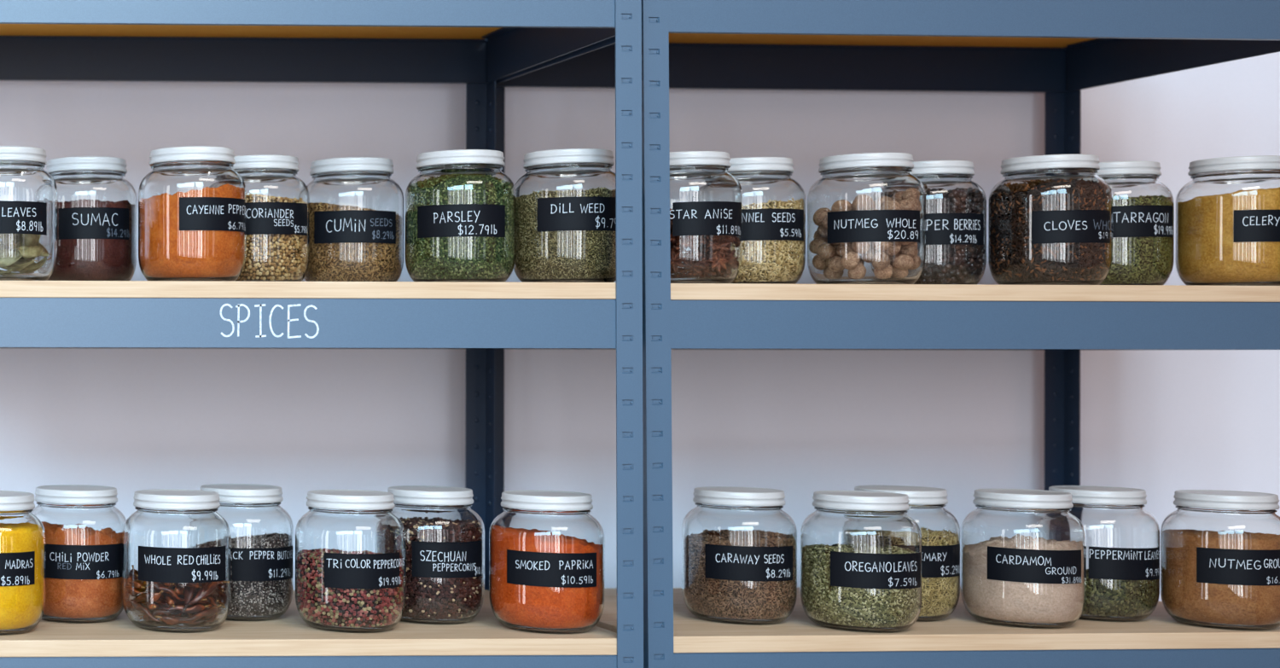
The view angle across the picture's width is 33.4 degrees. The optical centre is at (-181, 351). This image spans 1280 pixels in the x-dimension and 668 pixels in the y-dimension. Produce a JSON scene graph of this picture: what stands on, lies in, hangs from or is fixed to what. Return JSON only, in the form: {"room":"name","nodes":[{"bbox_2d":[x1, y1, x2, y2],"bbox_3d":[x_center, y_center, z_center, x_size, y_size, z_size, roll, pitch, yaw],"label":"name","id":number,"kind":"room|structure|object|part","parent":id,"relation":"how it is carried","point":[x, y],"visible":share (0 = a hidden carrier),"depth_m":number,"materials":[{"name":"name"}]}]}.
{"room":"food shop","nodes":[
{"label":"food shop","id":0,"kind":"room"},
{"bbox_2d":[0,52,1279,601],"bbox_3d":[0.957,-0.198,2.689,10.000,3.000,0.065,0,0,-2],"label":"wall","id":1,"kind":"structure","parent":0,"point":[799,423],"depth_m":2.67,"materials":[{"name":"white paint"}]},
{"bbox_3d":[1.049,1.327,-0.327,10.000,0.050,6.100,0,0,-2],"label":"floor","id":2,"kind":"structure","parent":0,"visible":0},
{"bbox_2d":[0,0,643,667],"bbox_3d":[0.530,0.371,2.337,0.886,1.860,0.457,0,0,-2],"label":"shelving unit","id":3,"kind":"object","parent":2,"relation":"on","point":[475,43],"visible":0.85,"depth_m":2.12,"materials":[{"name":"pale pine plywood"},{"name":"blue painted steel"}]},
{"bbox_2d":[0,490,46,635],"bbox_3d":[0.209,0.255,2.182,0.131,0.166,0.131,0,0,3],"label":"spice jar","id":4,"kind":"object","parent":3,"relation":"on","point":[22,534],"visible":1,"depth_m":2.13,"materials":[{"name":"clear glass"}]},
{"bbox_3d":[0.209,0.181,2.183,0.105,0.017,0.105,0,0,-2],"label":"lid","id":5,"kind":"part","parent":4,"relation":"part of","materials":[{"name":"white paint"}]},
{"bbox_2d":[0,145,57,280],"bbox_3d":[0.229,-0.167,2.224,0.131,0.166,0.131,0,0,16],"label":"spice jar","id":6,"kind":"object","parent":3,"relation":"on","point":[28,193],"visible":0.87,"depth_m":2.17,"materials":[{"name":"clear glass"}]},
{"bbox_3d":[0.229,-0.241,2.224,0.105,0.017,0.105,0,0,-2],"label":"lid","id":7,"kind":"part","parent":6,"relation":"part of","materials":[{"name":"white paint"}]},
{"bbox_2d":[31,484,126,623],"bbox_3d":[0.326,0.256,2.277,0.131,0.166,0.132,0,0,9],"label":"spice jar","id":8,"kind":"object","parent":3,"relation":"on","point":[83,525],"visible":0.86,"depth_m":2.22,"materials":[{"name":"clear glass"}]},
{"bbox_3d":[0.326,0.181,2.277,0.105,0.017,0.105,0,0,-2],"label":"lid","id":9,"kind":"part","parent":8,"relation":"part of","materials":[{"name":"white paint"}]},
{"bbox_2d":[46,156,137,280],"bbox_3d":[0.347,-0.166,2.336,0.131,0.166,0.131,0,0,32],"label":"spice jar","id":10,"kind":"object","parent":3,"relation":"on","point":[97,207],"visible":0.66,"depth_m":2.28,"materials":[{"name":"clear glass"}]},
{"bbox_3d":[0.347,-0.241,2.336,0.105,0.017,0.105,0,0,-2],"label":"lid","id":11,"kind":"part","parent":10,"relation":"part of","materials":[{"name":"white paint"}]},
{"bbox_2d":[122,488,231,633],"bbox_3d":[0.438,0.256,2.204,0.131,0.166,0.132,0,0,13],"label":"spice jar","id":12,"kind":"object","parent":3,"relation":"on","point":[177,546],"visible":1,"depth_m":2.15,"materials":[{"name":"clear glass"}]},
{"bbox_3d":[0.438,0.181,2.204,0.105,0.017,0.105,0,0,-2],"label":"lid","id":13,"kind":"part","parent":12,"relation":"part of","materials":[{"name":"white paint"}]},
{"bbox_2d":[138,145,246,281],"bbox_3d":[0.461,-0.166,2.219,0.131,0.166,0.132,0,0,-26],"label":"spice jar","id":14,"kind":"object","parent":3,"relation":"on","point":[192,203],"visible":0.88,"depth_m":2.17,"materials":[{"name":"clear glass"}]},
{"bbox_3d":[0.461,-0.240,2.219,0.105,0.017,0.105,0,0,-2],"label":"lid","id":15,"kind":"part","parent":14,"relation":"part of","materials":[{"name":"white paint"}]},
{"bbox_2d":[200,483,293,621],"bbox_3d":[0.540,0.256,2.298,0.131,0.166,0.132,0,0,8],"label":"spice jar","id":16,"kind":"object","parent":3,"relation":"on","point":[262,531],"visible":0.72,"depth_m":2.24,"materials":[{"name":"clear glass"}]},
{"bbox_3d":[0.540,0.182,2.299,0.105,0.017,0.105,0,0,-2],"label":"lid","id":17,"kind":"part","parent":16,"relation":"part of","materials":[{"name":"white paint"}]},
{"bbox_2d":[232,154,309,281],"bbox_3d":[0.564,-0.166,2.311,0.131,0.166,0.132,0,0,6],"label":"spice jar","id":18,"kind":"object","parent":3,"relation":"on","point":[277,249],"visible":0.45,"depth_m":2.25,"materials":[{"name":"clear glass"}]},
{"bbox_3d":[0.564,-0.240,2.312,0.105,0.017,0.105,0,0,-2],"label":"lid","id":19,"kind":"part","parent":18,"relation":"part of","materials":[{"name":"white paint"}]},
{"bbox_2d":[295,489,406,633],"bbox_3d":[0.652,0.256,2.205,0.131,0.166,0.132,0,0,22],"label":"spice jar","id":20,"kind":"object","parent":3,"relation":"on","point":[351,547],"visible":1,"depth_m":2.15,"materials":[{"name":"clear glass"}]},
{"bbox_3d":[0.652,0.182,2.205,0.105,0.017,0.105,0,0,-2],"label":"lid","id":21,"kind":"part","parent":20,"relation":"part of","materials":[{"name":"white paint"}]},
{"bbox_2d":[303,157,404,281],"bbox_3d":[0.694,-0.166,2.338,0.135,0.166,0.135,0,0,-2],"label":"spice jar","id":22,"kind":"object","parent":3,"relation":"on","point":[357,209],"visible":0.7,"depth_m":2.28,"materials":[{"name":"clear glass"}]},
{"bbox_3d":[0.694,-0.240,2.339,0.105,0.017,0.105,0,0,-2],"label":"lid","id":23,"kind":"part","parent":22,"relation":"part of","materials":[{"name":"white paint"}]},
{"bbox_2d":[387,485,484,624],"bbox_3d":[0.774,0.256,2.273,0.131,0.166,0.132,0,0,-29],"label":"spice jar","id":24,"kind":"object","parent":3,"relation":"on","point":[445,537],"visible":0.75,"depth_m":2.22,"materials":[{"name":"clear glass"}]},
{"bbox_3d":[0.774,0.182,2.274,0.105,0.017,0.105,0,0,-2],"label":"lid","id":25,"kind":"part","parent":24,"relation":"part of","materials":[{"name":"white paint"}]},
{"bbox_2d":[404,149,516,282],"bbox_3d":[0.803,-0.166,2.249,0.132,0.166,0.131,0,0,-39],"label":"spice jar","id":26,"kind":"object","parent":3,"relation":"on","point":[461,206],"visible":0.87,"depth_m":2.20,"materials":[{"name":"clear glass"}]},
{"bbox_3d":[0.803,-0.240,2.249,0.105,0.017,0.105,0,0,-2],"label":"lid","id":27,"kind":"part","parent":26,"relation":"part of","materials":[{"name":"white paint"}]},
{"bbox_3d":[0.944,0.372,2.563,0.031,1.860,0.031,0,0,-2],"label":"post","id":28,"kind":"part","parent":3,"relation":"part of","materials":[{"name":"metal"}]},
{"bbox_2d":[488,489,604,634],"bbox_3d":[0.892,0.257,2.200,0.131,0.166,0.131,0,0,14],"label":"spice jar","id":29,"kind":"object","parent":3,"relation":"on","point":[546,549],"visible":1,"depth_m":2.15,"materials":[{"name":"clear glass"}]},
{"bbox_3d":[0.892,0.182,2.200,0.105,0.017,0.105,0,0,-2],"label":"lid","id":30,"kind":"part","parent":29,"relation":"part of","materials":[{"name":"white paint"}]},
{"bbox_2d":[513,148,616,282],"bbox_3d":[0.934,-0.165,2.236,0.131,0.166,0.132,0,0,13],"label":"spice jar","id":31,"kind":"object","parent":3,"relation":"on","point":[565,212],"visible":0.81,"depth_m":2.19,"materials":[{"name":"clear glass"}]},
{"bbox_3d":[0.934,-0.240,2.236,0.105,0.017,0.105,0,0,-2],"label":"lid","id":32,"kind":"part","parent":31,"relation":"part of","materials":[{"name":"white paint"}]},
{"bbox_3d":[0.959,0.372,2.137,0.040,1.860,0.031,0,0,-2],"label":"post","id":33,"kind":"part","parent":3,"relation":"part of","materials":[{"name":"blue metal"}]},
{"bbox_2d":[494,0,1279,667],"bbox_3d":[1.410,0.372,2.396,0.886,1.860,0.457,0,0,-3],"label":"shelving unit","id":34,"kind":"object","parent":2,"relation":"on","point":[1058,49],"visible":0.65,"depth_m":2.18,"materials":[{"name":"pale pine plywood"},{"name":"blue painted steel"}]},
{"bbox_3d":[0.977,0.372,2.584,0.031,1.860,0.031,0,0,-3],"label":"post","id":35,"kind":"part","parent":34,"relation":"part of","materials":[{"name":"metal"}]},
{"bbox_3d":[1.005,0.372,2.159,0.050,1.860,0.031,0,0,-3],"label":"post","id":36,"kind":"part","parent":34,"relation":"part of","materials":[{"name":"blue metal"}]},
{"bbox_2d":[669,151,742,283],"bbox_3d":[1.090,-0.165,2.261,0.131,0.166,0.132,0,0,9],"label":"spice jar","id":37,"kind":"object","parent":34,"relation":"on","point":[706,200],"visible":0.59,"depth_m":2.20,"materials":[{"name":"clear glass"}]},
{"bbox_3d":[1.091,-0.239,2.261,0.105,0.017,0.105,0,0,-2],"label":"lid","id":38,"kind":"part","parent":37,"relation":"part of","materials":[{"name":"white paint"}]},
{"bbox_2d":[681,486,797,624],"bbox_3d":[1.172,0.259,2.285,0.131,0.166,0.132,0,0,3],"label":"spice jar","id":39,"kind":"object","parent":34,"relation":"on","point":[739,544],"visible":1,"depth_m":2.24,"materials":[{"name":"clear glass"}]},
{"bbox_3d":[1.172,0.184,2.285,0.105,0.017,0.105,0,0,-2],"label":"lid","id":40,"kind":"part","parent":39,"relation":"part of","materials":[{"name":"white paint"}]},
{"bbox_2d":[727,157,805,284],"bbox_3d":[1.205,-0.165,2.326,0.131,0.166,0.132,0,0,7],"label":"spice jar","id":41,"kind":"object","parent":34,"relation":"on","point":[774,202],"visible":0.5,"depth_m":2.27,"materials":[{"name":"clear glass"}]},
{"bbox_3d":[1.205,-0.239,2.327,0.105,0.017,0.105,0,0,-2],"label":"lid","id":42,"kind":"part","parent":41,"relation":"part of","materials":[{"name":"white paint"}]},
{"bbox_2d":[800,490,922,633],"bbox_3d":[1.291,0.259,2.224,0.131,0.166,0.132,0,0,16],"label":"spice jar","id":43,"kind":"object","parent":34,"relation":"on","point":[861,553],"visible":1,"depth_m":2.17,"materials":[{"name":"clear glass"}]},
{"bbox_3d":[1.291,0.185,2.224,0.105,0.017,0.105,0,0,-2],"label":"lid","id":44,"kind":"part","parent":43,"relation":"part of","materials":[{"name":"white paint"}]},
{"bbox_2d":[806,152,925,284],"bbox_3d":[1.327,-0.165,2.274,0.131,0.166,0.132,0,0,15],"label":"spice jar","id":45,"kind":"object","parent":34,"relation":"on","point":[866,212],"visible":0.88,"depth_m":2.22,"materials":[{"name":"clear glass"}]},
{"bbox_3d":[1.327,-0.239,2.274,0.105,0.017,0.105,0,0,-2],"label":"lid","id":46,"kind":"part","parent":45,"relation":"part of","materials":[{"name":"white paint"}]},
{"bbox_2d":[854,485,960,622],"bbox_3d":[1.395,0.259,2.315,0.135,0.166,0.135,0,0,-2],"label":"spice jar","id":47,"kind":"object","parent":34,"relation":"on","point":[939,528],"visible":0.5,"depth_m":2.26,"materials":[{"name":"clear glass"}]},
{"bbox_3d":[1.395,0.185,2.315,0.105,0.017,0.105,0,0,-2],"label":"lid","id":48,"kind":"part","parent":47,"relation":"part of","materials":[{"name":"white paint"}]},
{"bbox_3d":[1.395,0.260,2.315,0.131,0.164,0.131,0,0,-2],"label":"glass","id":49,"kind":"part","parent":47,"relation":"part of","materials":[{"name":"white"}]},
{"bbox_2d":[910,160,986,284],"bbox_3d":[1.459,-0.164,2.361,0.131,0.166,0.132,0,0,22],"label":"spice jar","id":50,"kind":"object","parent":34,"relation":"on","point":[956,205],"visible":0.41,"depth_m":2.30,"materials":[{"name":"clear glass"}]},
{"bbox_3d":[1.460,-0.239,2.361,0.105,0.017,0.105,0,0,-2],"label":"lid","id":51,"kind":"part","parent":50,"relation":"part of","materials":[{"name":"white paint"}]},
{"bbox_2d":[960,488,1086,628],"bbox_3d":[1.516,0.259,2.259,0.131,0.166,0.132,0,0,32],"label":"spice jar","id":52,"kind":"object","parent":34,"relation":"on","point":[1023,552],"visible":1,"depth_m":2.21,"materials":[{"name":"clear glass"}]},
{"bbox_3d":[1.516,0.185,2.259,0.105,0.017,0.105,0,0,-2],"label":"lid","id":53,"kind":"part","parent":52,"relation":"part of","materials":[{"name":"white paint"}]},
{"bbox_2d":[988,153,1113,285],"bbox_3d":[1.570,-0.164,2.288,0.131,0.166,0.132,0,0,-5],"label":"spice jar","id":54,"kind":"object","parent":34,"relation":"on","point":[1050,221],"visible":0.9,"depth_m":2.24,"materials":[{"name":"clear glass"}]},
{"bbox_3d":[1.570,-0.238,2.288,0.105,0.017,0.105,0,0,-2],"label":"lid","id":55,"kind":"part","parent":54,"relation":"part of","materials":[{"name":"white paint"}]},
{"bbox_3d":[1.825,0.373,2.633,0.031,1.860,0.031,0,0,-3],"label":"post","id":56,"kind":"part","parent":34,"relation":"part of","materials":[{"name":"metal"}]},
{"bbox_2d":[1048,485,1159,622],"bbox_3d":[1.650,0.259,2.316,0.131,0.166,0.132,0,0,19],"label":"spice jar","id":57,"kind":"object","parent":34,"relation":"on","point":[1123,538],"visible":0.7,"depth_m":2.26,"materials":[{"name":"clear glass"}]},
{"bbox_3d":[1.650,0.185,2.316,0.105,0.017,0.105,0,0,-2],"label":"lid","id":58,"kind":"part","parent":57,"relation":"part of","materials":[{"name":"white paint"}]},
{"bbox_2d":[1095,161,1174,285],"bbox_3d":[1.705,-0.164,2.365,0.131,0.166,0.131,0,0,42],"label":"spice jar","id":59,"kind":"object","parent":34,"relation":"on","point":[1143,206],"visible":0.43,"depth_m":2.31,"materials":[{"name":"clear glass"}]},
{"bbox_3d":[1.705,-0.238,2.365,0.105,0.017,0.105,0,0,-2],"label":"lid","id":60,"kind":"part","parent":59,"relation":"part of","materials":[{"name":"white paint"}]},
{"bbox_2d":[1160,489,1279,630],"bbox_3d":[1.762,0.260,2.246,0.131,0.166,0.131,0,0,-33],"label":"spice jar","id":61,"kind":"object","parent":34,"relation":"on","point":[1220,549],"visible":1,"depth_m":2.20,"materials":[{"name":"clear glass"}]},
{"bbox_3d":[1.762,0.185,2.246,0.105,0.017,0.105,0,0,-2],"label":"lid","id":62,"kind":"part","parent":61,"relation":"part of","materials":[{"name":"white paint"}]},
{"bbox_2d":[1175,155,1279,285],"bbox_3d":[1.823,-0.164,2.301,0.131,0.166,0.131,0,0,-39],"label":"spice jar","id":63,"kind":"object","parent":34,"relation":"on","point":[1227,217],"visible":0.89,"depth_m":2.26,"materials":[{"name":"clear glass"}]},
{"bbox_3d":[1.823,-0.238,2.301,0.105,0.017,0.105,0,0,-2],"label":"lid","id":64,"kind":"part","parent":63,"relation":"part of","materials":[{"name":"white paint"}]}
]}

